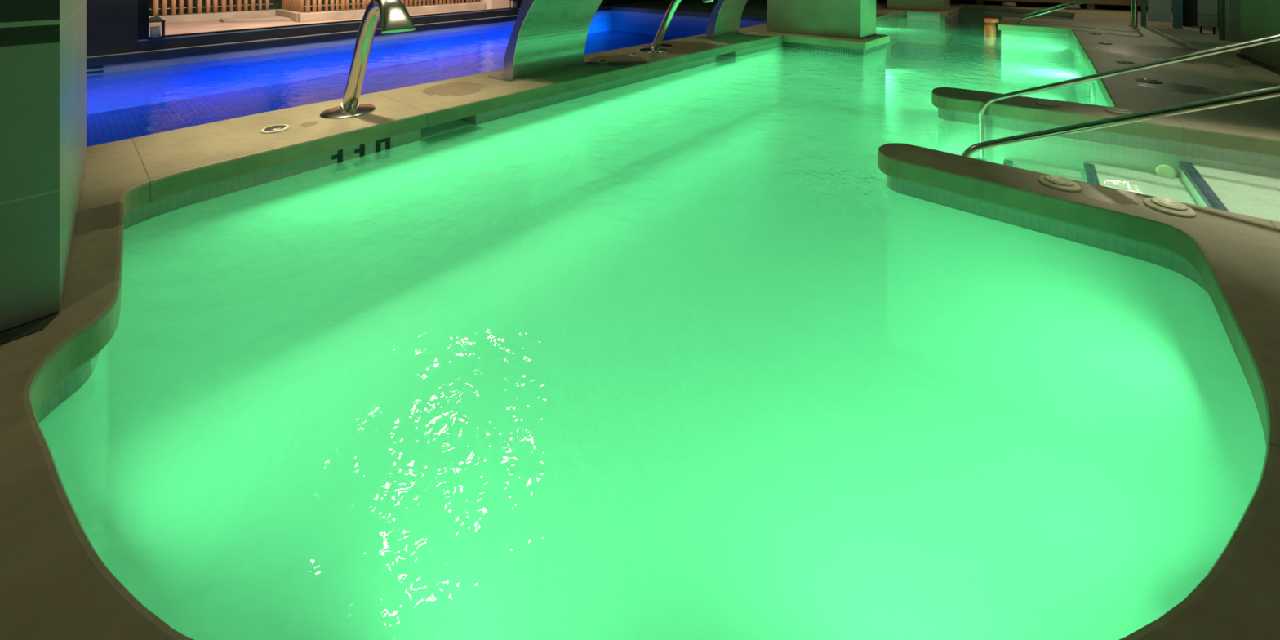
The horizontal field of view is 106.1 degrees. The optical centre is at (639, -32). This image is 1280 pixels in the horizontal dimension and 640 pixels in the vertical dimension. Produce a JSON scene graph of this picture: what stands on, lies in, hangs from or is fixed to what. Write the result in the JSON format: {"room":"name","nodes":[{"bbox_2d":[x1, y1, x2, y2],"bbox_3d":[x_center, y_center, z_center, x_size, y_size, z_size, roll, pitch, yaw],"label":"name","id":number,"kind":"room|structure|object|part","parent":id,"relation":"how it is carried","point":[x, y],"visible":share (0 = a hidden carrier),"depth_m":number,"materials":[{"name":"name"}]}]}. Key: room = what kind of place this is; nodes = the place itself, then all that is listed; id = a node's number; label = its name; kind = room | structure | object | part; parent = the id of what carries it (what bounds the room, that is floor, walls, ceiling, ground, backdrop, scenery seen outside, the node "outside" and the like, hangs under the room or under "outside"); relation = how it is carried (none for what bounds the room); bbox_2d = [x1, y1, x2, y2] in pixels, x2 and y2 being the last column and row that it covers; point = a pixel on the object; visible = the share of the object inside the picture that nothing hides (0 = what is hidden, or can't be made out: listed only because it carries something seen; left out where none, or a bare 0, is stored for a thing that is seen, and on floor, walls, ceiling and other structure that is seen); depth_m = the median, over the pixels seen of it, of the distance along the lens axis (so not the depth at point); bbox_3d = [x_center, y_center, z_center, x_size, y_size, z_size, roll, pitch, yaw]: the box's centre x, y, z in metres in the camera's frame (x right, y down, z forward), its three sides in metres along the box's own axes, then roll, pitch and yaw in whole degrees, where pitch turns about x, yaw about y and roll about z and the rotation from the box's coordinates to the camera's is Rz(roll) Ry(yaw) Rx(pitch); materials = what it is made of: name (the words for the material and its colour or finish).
{"room":"spa","nodes":[
{"label":"spa","id":0,"kind":"room"},
{"bbox_2d":[0,0,86,331],"bbox_3d":[-2.808,-0.452,1.349,1.655,2.896,1.690,0,0,40],"label":"pillar","id":1,"kind":"structure","parent":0,"point":[43,42],"depth_m":1.37,"materials":[{"name":"tile"}]},
{"bbox_2d":[0,312,59,345],"bbox_3d":[-2.133,1.000,0.796,0.080,0.005,1.500,0,0,40],"label":"trim","id":2,"kind":"structure","parent":1,"relation":"attached to","point":[9,335],"depth_m":1.33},
{"bbox_2d":[86,0,137,57],"bbox_3d":[-7.192,-0.450,4.410,0.250,2.900,3.621,0,0,36],"label":"wall","id":3,"kind":"structure","parent":0,"point":[112,25],"depth_m":5.61,"materials":[{"name":"white paint"}]},
{"bbox_2d":[479,0,512,8],"bbox_3d":[-3.137,-0.199,12.857,0.550,2.402,2.220,0,0,40],"label":"wall","id":4,"kind":"structure","parent":0,"point":[489,4],"depth_m":11.99,"materials":[{"name":"paint"}]},
{"bbox_2d":[297,2,484,22],"bbox_3d":[-5.181,0.918,10.544,0.260,0.167,3.890,0,0,40],"label":"trim","id":5,"kind":"structure","parent":4,"relation":"attached to","point":[302,17],"depth_m":9.79,"materials":[{"name":"stone"}]},
{"bbox_2d":[305,0,479,13],"bbox_3d":[-5.158,-0.037,10.571,0.080,1.749,3.720,0,0,40],"label":"fence","id":6,"kind":"object","parent":5,"relation":"on","point":[429,2],"visible":0.66,"depth_m":9.75,"materials":[{"name":"brown wood"}]},
{"bbox_2d":[520,0,666,7],"bbox_3d":[-1.287,-0.450,12.504,0.200,2.900,16.442,0,0,36],"label":"wall","id":7,"kind":"structure","parent":0,"point":[605,2],"depth_m":13.36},
{"bbox_2d":[137,0,520,51],"bbox_3d":[-4.382,-0.150,8.211,0.126,2.300,5.858,0,0,36],"label":"window","id":8,"kind":"structure","parent":7,"relation":"in","point":[174,41],"depth_m":6.86,"materials":[{"name":"black metal"}]},
{"bbox_3d":[-6.085,-0.220,5.895,0.126,2.160,0.100,0,0,40],"label":"frame","id":9,"kind":"part","parent":8,"relation":"part of","materials":[{"name":"black metal"}]},
{"bbox_2d":[145,13,165,39],"bbox_3d":[-5.937,0.708,5.902,0.160,0.304,0.160,0,0,40],"label":"lantern","id":10,"kind":"object","parent":8,"relation":"on","point":[155,32],"visible":1,"depth_m":5.87,"materials":[{"name":"metal"}]},
{"bbox_3d":[-5.928,0.749,5.806,0.014,0.198,0.014,0,0,40],"label":"post","id":11,"kind":"part","parent":10,"relation":"part of","materials":[{"name":"black metal"}]},
{"bbox_2d":[150,26,160,38],"bbox_3d":[-5.937,0.778,5.902,0.090,0.136,0.090,0,0,40],"label":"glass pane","id":12,"kind":"object","parent":10,"relation":"on","point":[155,32],"depth_m":5.87,"materials":[{"name":"glass"}]},
{"bbox_3d":[-5.946,0.749,5.998,0.014,0.198,0.014,0,0,40],"label":"post","id":13,"kind":"part","parent":10,"relation":"part of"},
{"bbox_3d":[-5.841,0.749,5.911,0.014,0.198,0.014,0,0,40],"label":"post","id":14,"kind":"part","parent":10,"relation":"part of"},
{"bbox_2d":[509,0,519,8],"bbox_3d":[-2.696,0.724,10.321,0.140,0.272,0.140,0,0,40],"label":"lantern","id":15,"kind":"object","parent":8,"relation":"on","point":[513,1],"visible":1,"depth_m":10.30,"materials":[{"name":"metal"}]},
{"bbox_3d":[-2.684,-0.220,10.532,0.126,2.160,0.100,0,0,40],"label":"frame","id":16,"kind":"part","parent":8,"relation":"part of","materials":[{"name":"black metal"}]},
{"bbox_2d":[0,0,1279,639],"bbox_3d":[-2.236,1.052,10.302,23.400,0.104,21.000,0,0,40],"label":"floor","id":17,"kind":"structure","parent":0,"point":[55,584],"depth_m":2.16,"materials":[{"name":"stone"}]},
{"bbox_2d":[149,8,275,24],"bbox_3d":[-8.967,0.928,8.612,0.300,0.147,4.205,0,0,42],"label":"trim","id":18,"kind":"structure","parent":17,"relation":"on","point":[194,17],"depth_m":9.20,"materials":[{"name":"stone"}]},
{"bbox_2d":[149,0,273,16],"bbox_3d":[-8.809,-0.016,8.779,0.087,1.748,3.462,0,0,42],"label":"fence","id":19,"kind":"object","parent":18,"relation":"on","point":[238,5],"visible":0.38,"depth_m":9.27,"materials":[{"name":"brown wood"}]},
{"bbox_2d":[218,15,291,22],"bbox_3d":[-7.379,0.976,9.236,1.046,0.052,0.890,0,0,40],"label":"stone ledge","id":20,"kind":"object","parent":17,"relation":"on","point":[265,18],"visible":1,"depth_m":9.19,"materials":[{"name":"beige stone"}]},
{"bbox_2d":[260,124,289,133],"bbox_3d":[-2.264,0.989,2.990,0.144,0.022,0.144,0,0,40],"label":"cap","id":21,"kind":"object","parent":17,"relation":"on","point":[282,127],"visible":1,"depth_m":2.96,"materials":[{"name":"beige plastic"}]},
{"bbox_2d":[275,8,305,22],"bbox_3d":[-6.927,0.921,9.621,1.450,0.162,0.260,0,0,40],"label":"trim","id":22,"kind":"structure","parent":17,"relation":"on","point":[285,13],"depth_m":9.46,"materials":[{"name":"stone"}]},
{"bbox_2d":[281,0,305,12],"bbox_3d":[-6.961,-0.030,9.651,1.360,1.746,0.082,0,0,40],"label":"fence","id":23,"kind":"object","parent":22,"relation":"on","point":[298,6],"visible":0.94,"depth_m":9.50,"materials":[{"name":"brown wood"}]},
{"bbox_2d":[149,0,476,15],"bbox_3d":[-7.503,-0.099,12.725,1.000,2.203,18.000,0,0,40],"label":"fence","id":24,"kind":"object","parent":17,"relation":"on","point":[277,4],"visible":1,"depth_m":10.43,"materials":[{"name":"brown wood"}]},
{"bbox_2d":[319,0,415,119],"bbox_3d":[-1.797,0.591,3.168,0.967,0.870,0.336,0,0,40],"label":"spout","id":25,"kind":"object","parent":17,"relation":"on","point":[394,16],"visible":1,"depth_m":3.16,"materials":[{"name":"metal"}]},
{"bbox_2d":[86,0,671,57],"bbox_3d":[-2.190,0.997,10.914,0.055,0.006,20.039,0,0,36],"label":"trim","id":26,"kind":"structure","parent":17,"relation":"on","point":[668,0],"depth_m":6.73,"materials":[{"name":"dark stone"}]},
{"bbox_2d":[86,10,766,146],"bbox_3d":[-2.313,1.370,7.313,5.500,0.540,10.900,0,0,40],"label":"swimming pool","id":27,"kind":"object","parent":17,"relation":"in","point":[203,95],"visible":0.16,"depth_m":6.64,"materials":[{"name":"liquid"}]},
{"bbox_2d":[86,65,103,74],"bbox_3d":[-6.210,1.145,5.440,0.014,0.080,0.200,0,0,40],"label":"depth number","id":28,"kind":"object","parent":27,"relation":"attached to","point":[101,66],"visible":0.64,"depth_m":5.46,"materials":[{"name":"tile"}]},
{"bbox_2d":[99,13,752,101],"bbox_3d":[-2.219,1.200,7.170,5.044,0.001,10.668,0,0,40],"label":"pool water","id":29,"kind":"object","parent":27,"relation":"in","point":[607,15],"visible":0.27,"depth_m":9.48,"materials":[{"name":"blue liquid"}]},
{"bbox_2d":[488,0,602,82],"bbox_3d":[-0.631,0.456,4.462,1.160,1.088,1.010,0,0,40],"label":"fountain","id":30,"kind":"object","parent":17,"relation":"on","point":[547,37],"visible":1,"depth_m":4.52,"materials":[{"name":"metal"}]},
{"bbox_3d":[-0.956,0.994,4.731,0.315,0.012,1.010,0,0,40],"label":"plate","id":31,"kind":"part","parent":30,"relation":"part of","materials":[{"name":"metal"}]},
{"bbox_2d":[597,59,608,62],"bbox_3d":[-0.395,0.989,5.162,0.120,0.022,0.120,0,0,40],"label":"cap","id":32,"kind":"object","parent":17,"relation":"on","point":[602,60],"visible":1,"depth_m":5.13,"materials":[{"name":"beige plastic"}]},
{"bbox_2d":[629,53,639,56],"bbox_3d":[-0.064,0.989,5.576,0.110,0.022,0.110,0,0,40],"label":"cap","id":33,"kind":"object","parent":17,"relation":"on","point":[632,54],"visible":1,"depth_m":5.55,"materials":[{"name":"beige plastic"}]},
{"bbox_2d":[35,8,1279,423],"bbox_3d":[4.417,1.560,6.731,6.200,0.920,17.200,0,0,40],"label":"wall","id":34,"kind":"structure","parent":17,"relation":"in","point":[956,131],"depth_m":3.53,"materials":[{"name":"white tile"}]},
{"bbox_2d":[331,137,390,163],"bbox_3d":[-1.770,1.181,3.070,0.005,0.136,0.342,0,0,40],"label":"depth number","id":35,"kind":"object","parent":34,"relation":"attached to","point":[362,149],"visible":0.59,"depth_m":3.07,"materials":[{"name":"paint"}]},
{"bbox_2d":[39,12,1266,639],"bbox_3d":[4.391,1.195,6.661,5.350,0.001,16.044,0,0,40],"label":"pool water","id":36,"kind":"object","parent":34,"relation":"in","point":[675,356],"visible":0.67,"depth_m":1.32,"materials":[{"name":"green liquid"}]},
{"bbox_2d":[982,17,999,45],"bbox_3d":[6.198,1.117,8.501,0.230,0.485,0.228,0,0,40],"label":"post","id":37,"kind":"object","parent":36,"relation":"on","point":[989,28],"visible":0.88,"depth_m":8.45,"materials":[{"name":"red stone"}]},
{"bbox_2d":[906,11,940,21],"bbox_3d":[6.547,1.098,11.122,0.650,0.184,0.160,0,0,40],"label":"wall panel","id":38,"kind":"object","parent":34,"relation":"attached to","point":[930,16],"visible":1,"depth_m":11.09,"materials":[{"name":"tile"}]},
{"bbox_2d":[1089,82,1096,102],"bbox_3d":[4.976,1.420,5.292,0.036,0.338,0.340,0,0,40],"label":"lamp","id":39,"kind":"object","parent":34,"relation":"attached to","point":[1092,91],"visible":0.66,"depth_m":5.20,"materials":[{"name":"glass"}]},
{"bbox_2d":[1003,157,1279,222],"bbox_3d":[2.905,1.626,2.553,2.490,0.788,1.600,0,0,40],"label":"steps","id":40,"kind":"structure","parent":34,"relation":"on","point":[1247,193],"depth_m":2.87,"materials":[{"name":"tile"}]},
{"bbox_2d":[961,85,1279,157],"bbox_3d":[2.433,0.969,2.165,1.730,1.301,0.080,0,0,40],"label":"handrail","id":41,"kind":"object","parent":40,"relation":"on","point":[1274,91],"visible":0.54,"depth_m":2.25,"materials":[{"name":"metal"}]},
{"bbox_2d":[974,34,1279,160],"bbox_3d":[3.212,0.953,3.026,1.824,1.335,0.074,0,0,40],"label":"handrail","id":42,"kind":"object","parent":40,"relation":"on","point":[1273,38],"visible":0.88,"depth_m":3.11,"materials":[{"name":"metal"}]},
{"bbox_2d":[1155,164,1176,178],"bbox_3d":[3.364,1.300,3.082,0.090,0.090,0.020,0,0,40],"label":"inlet","id":43,"kind":"object","parent":40,"relation":"on","point":[1164,171],"visible":1,"depth_m":3.08,"materials":[{"name":"beige plastic"}]},
{"bbox_2d":[661,43,671,46],"bbox_3d":[0.342,0.990,6.253,0.140,0.020,0.060,0,0,40],"label":"bar","id":44,"kind":"object","parent":17,"relation":"on","point":[663,44],"visible":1,"depth_m":6.23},
{"bbox_2d":[640,0,714,53],"bbox_3d":[0.409,0.591,5.690,0.967,0.870,0.336,0,0,40],"label":"cannon","id":45,"kind":"object","parent":17,"relation":"on","point":[655,46],"visible":1,"depth_m":5.75,"materials":[{"name":"metal"}]},
{"bbox_2d":[695,0,747,39],"bbox_3d":[1.521,0.456,6.906,1.160,1.088,0.860,0,0,40],"label":"fountain","id":46,"kind":"object","parent":17,"relation":"on","point":[724,20],"visible":1,"depth_m":6.96,"materials":[{"name":"metal"}]},
{"bbox_3d":[1.196,0.994,7.175,0.315,0.012,0.860,0,0,40],"label":"plate","id":47,"kind":"part","parent":46,"relation":"part of","materials":[{"name":"metal"}]},
{"bbox_2d":[1001,1,1016,6],"bbox_3d":[9.741,0.939,12.708,0.320,0.122,0.320,0,0,40],"label":"rounded stone","id":48,"kind":"object","parent":17,"relation":"on","point":[1005,4],"visible":0.97,"depth_m":12.61,"materials":[{"name":"grey stone"}]},
{"bbox_2d":[958,4,1082,13],"bbox_3d":[9.548,0.994,12.234,0.378,0.012,2.727,0,0,-26],"label":"trim","id":49,"kind":"structure","parent":17,"relation":"on","point":[958,4],"depth_m":12.23,"materials":[{"name":"stone"}]},
{"bbox_2d":[1035,98,1060,106],"bbox_3d":[3.023,0.987,3.573,0.140,0.026,0.140,0,0,40],"label":"cap","id":50,"kind":"object","parent":17,"relation":"on","point":[1047,102],"visible":1,"depth_m":3.54,"materials":[{"name":"beige plastic"}]},
{"bbox_2d":[1038,174,1081,192],"bbox_3d":[1.941,0.987,2.229,0.150,0.026,0.150,0,0,40],"label":"cap","id":51,"kind":"object","parent":17,"relation":"on","point":[1055,182],"visible":1,"depth_m":2.20,"materials":[{"name":"beige plastic"}]},
{"bbox_2d":[976,0,1172,8],"bbox_3d":[11.217,0.770,12.185,4.700,0.460,0.680,0,0,40],"label":"bench","id":52,"kind":"object","parent":17,"relation":"on","point":[1091,5],"visible":0.29,"depth_m":11.91,"materials":[{"name":"brown wood"}]},
{"bbox_3d":[9.521,0.930,13.476,0.140,0.140,0.300,0,0,40],"label":"leg","id":53,"kind":"part","parent":52,"relation":"part of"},
{"bbox_3d":[11.252,0.930,12.039,0.140,0.140,0.300,0,0,40],"label":"leg","id":54,"kind":"part","parent":52,"relation":"part of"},
{"bbox_2d":[1021,0,1133,26],"bbox_3d":[7.941,0.657,8.809,1.574,0.688,0.084,0,0,40],"label":"handrail","id":55,"kind":"object","parent":17,"relation":"on","point":[1073,1],"visible":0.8,"depth_m":8.84,"materials":[{"name":"metal"}]},
{"bbox_2d":[1017,0,1139,30],"bbox_3d":[7.543,0.673,8.360,1.574,0.659,0.084,0,0,40],"label":"handrail","id":56,"kind":"object","parent":17,"relation":"on","point":[1135,6],"visible":1,"depth_m":8.31,"materials":[{"name":"metal"}]},
{"bbox_2d":[1088,32,1101,35],"bbox_3d":[6.950,0.989,7.357,0.140,0.022,0.140,0,0,40],"label":"cap","id":57,"kind":"object","parent":17,"relation":"on","point":[1094,33],"visible":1,"depth_m":7.31,"materials":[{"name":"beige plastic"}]},
{"bbox_2d":[1097,42,1112,44],"bbox_3d":[6.199,0.989,6.421,0.140,0.022,0.140,0,0,40],"label":"cap","id":58,"kind":"object","parent":17,"relation":"on","point":[1105,43],"visible":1,"depth_m":6.39,"materials":[{"name":"beige plastic"}]},
{"bbox_2d":[1104,106,1133,115],"bbox_3d":[3.341,0.987,3.361,0.140,0.026,0.140,0,0,40],"label":"cap","id":59,"kind":"object","parent":17,"relation":"on","point":[1117,110],"visible":0.96,"depth_m":3.33,"materials":[{"name":"beige plastic"}]},
{"bbox_2d":[1115,60,1134,63],"bbox_3d":[5.169,0.989,5.132,0.140,0.022,0.140,0,0,40],"label":"cap","id":60,"kind":"object","parent":17,"relation":"on","point":[1117,61],"visible":1,"depth_m":5.10,"materials":[{"name":"beige plastic"}]},
{"bbox_2d":[1134,77,1162,83],"bbox_3d":[4.525,0.989,4.284,0.170,0.022,0.170,0,0,40],"label":"cap","id":61,"kind":"object","parent":17,"relation":"on","point":[1140,79],"visible":1,"depth_m":4.25,"materials":[{"name":"beige plastic"}]},
{"bbox_2d":[1146,24,1173,29],"bbox_3d":[8.768,0.968,8.122,0.339,0.063,0.220,0,0,40],"label":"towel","id":62,"kind":"object","parent":17,"relation":"on","point":[1162,26],"visible":1,"depth_m":8.08,"materials":[{"name":"beige fabric"}]},
{"bbox_2d":[1141,0,1182,28],"bbox_3d":[8.917,-0.100,8.239,0.480,2.200,0.070,0,0,40],"label":"screen","id":63,"kind":"object","parent":17,"relation":"on","point":[1158,11],"visible":1,"depth_m":8.21,"materials":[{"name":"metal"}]},
{"bbox_3d":[8.756,-0.100,8.373,0.060,2.200,0.070,0,0,40],"label":"post","id":64,"kind":"part","parent":63,"relation":"part of","materials":[{"name":"teal metal"}]},
{"bbox_3d":[8.902,-0.097,8.252,0.280,2.007,0.030,0,0,40],"label":"panel","id":65,"kind":"part","parent":63,"relation":"part of","materials":[{"name":"white glass"}]},
{"bbox_3d":[9.062,-0.100,8.120,0.105,2.200,0.070,0,0,40],"label":"post","id":66,"kind":"part","parent":63,"relation":"part of","materials":[{"name":"teal metal"}]},
{"bbox_2d":[1142,196,1196,217],"bbox_3d":[2.207,0.987,2.009,0.150,0.026,0.150,0,0,40],"label":"cap","id":67,"kind":"object","parent":17,"relation":"on","point":[1166,206],"visible":1,"depth_m":1.98,"materials":[{"name":"beige plastic"}]},
{"bbox_2d":[1188,28,1204,31],"bbox_3d":[9.005,0.982,7.796,0.199,0.034,0.136,0,0,40],"label":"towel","id":68,"kind":"object","parent":17,"relation":"on","point":[1197,29],"visible":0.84,"depth_m":7.78,"materials":[{"name":"beige fabric"}]},
{"bbox_2d":[1197,0,1217,35],"bbox_3d":[8.685,-0.100,7.373,0.190,2.200,0.080,0,0,40],"label":"screen","id":69,"kind":"object","parent":17,"relation":"on","point":[1207,10],"visible":1,"depth_m":7.34,"materials":[{"name":"metal"}]},
{"bbox_2d":[1218,0,1225,40],"bbox_3d":[8.154,-0.150,6.748,0.056,2.300,0.055,0,0,40],"label":"pipe","id":70,"kind":"object","parent":17,"relation":"on","point":[1221,2],"visible":1,"depth_m":6.73,"materials":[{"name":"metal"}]},
{"bbox_2d":[766,0,875,39],"bbox_3d":[2.792,-0.450,7.481,1.462,2.900,0.635,0,0,40],"label":"pillar","id":71,"kind":"structure","parent":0,"point":[846,19],"depth_m":7.17,"materials":[{"name":"stone"}]},
{"bbox_2d":[887,0,950,11],"bbox_3d":[6.895,-0.450,11.933,1.229,2.900,0.828,0,0,40],"label":"wall pillar","id":72,"kind":"structure","parent":0,"point":[922,5],"depth_m":11.66,"materials":[{"name":"brown stone"}]},
{"bbox_2d":[950,0,1172,10],"bbox_3d":[8.587,-0.450,14.966,13.100,2.900,0.200,0,0,40],"label":"wall","id":73,"kind":"structure","parent":0,"point":[1025,3],"depth_m":12.99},
{"bbox_2d":[1182,0,1218,27],"bbox_3d":[10.079,-0.450,8.074,1.400,2.900,0.100,0,0,40],"label":"wall","id":74,"kind":"structure","parent":0,"point":[1189,6],"depth_m":8.40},
{"bbox_2d":[1225,0,1239,41],"bbox_3d":[8.290,-0.450,6.700,0.180,2.900,0.300,0,0,40],"label":"wall","id":75,"kind":"structure","parent":0,"point":[1232,6],"depth_m":6.62,"materials":[{"name":"paint"}]},
{"bbox_2d":[1240,0,1279,70],"bbox_3d":[6.801,-0.450,4.232,1.540,2.900,2.000,0,0,40],"label":"wall pillar","id":76,"kind":"structure","parent":0,"point":[1259,19],"depth_m":4.96,"materials":[{"name":"paint"}]},
{"bbox_2d":[1235,53,1279,75],"bbox_3d":[6.205,0.983,4.740,0.025,0.035,2.020,0,0,40],"label":"baseboard","id":77,"kind":"structure","parent":76,"relation":"attached to","point":[1273,69],"depth_m":4.96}
]}

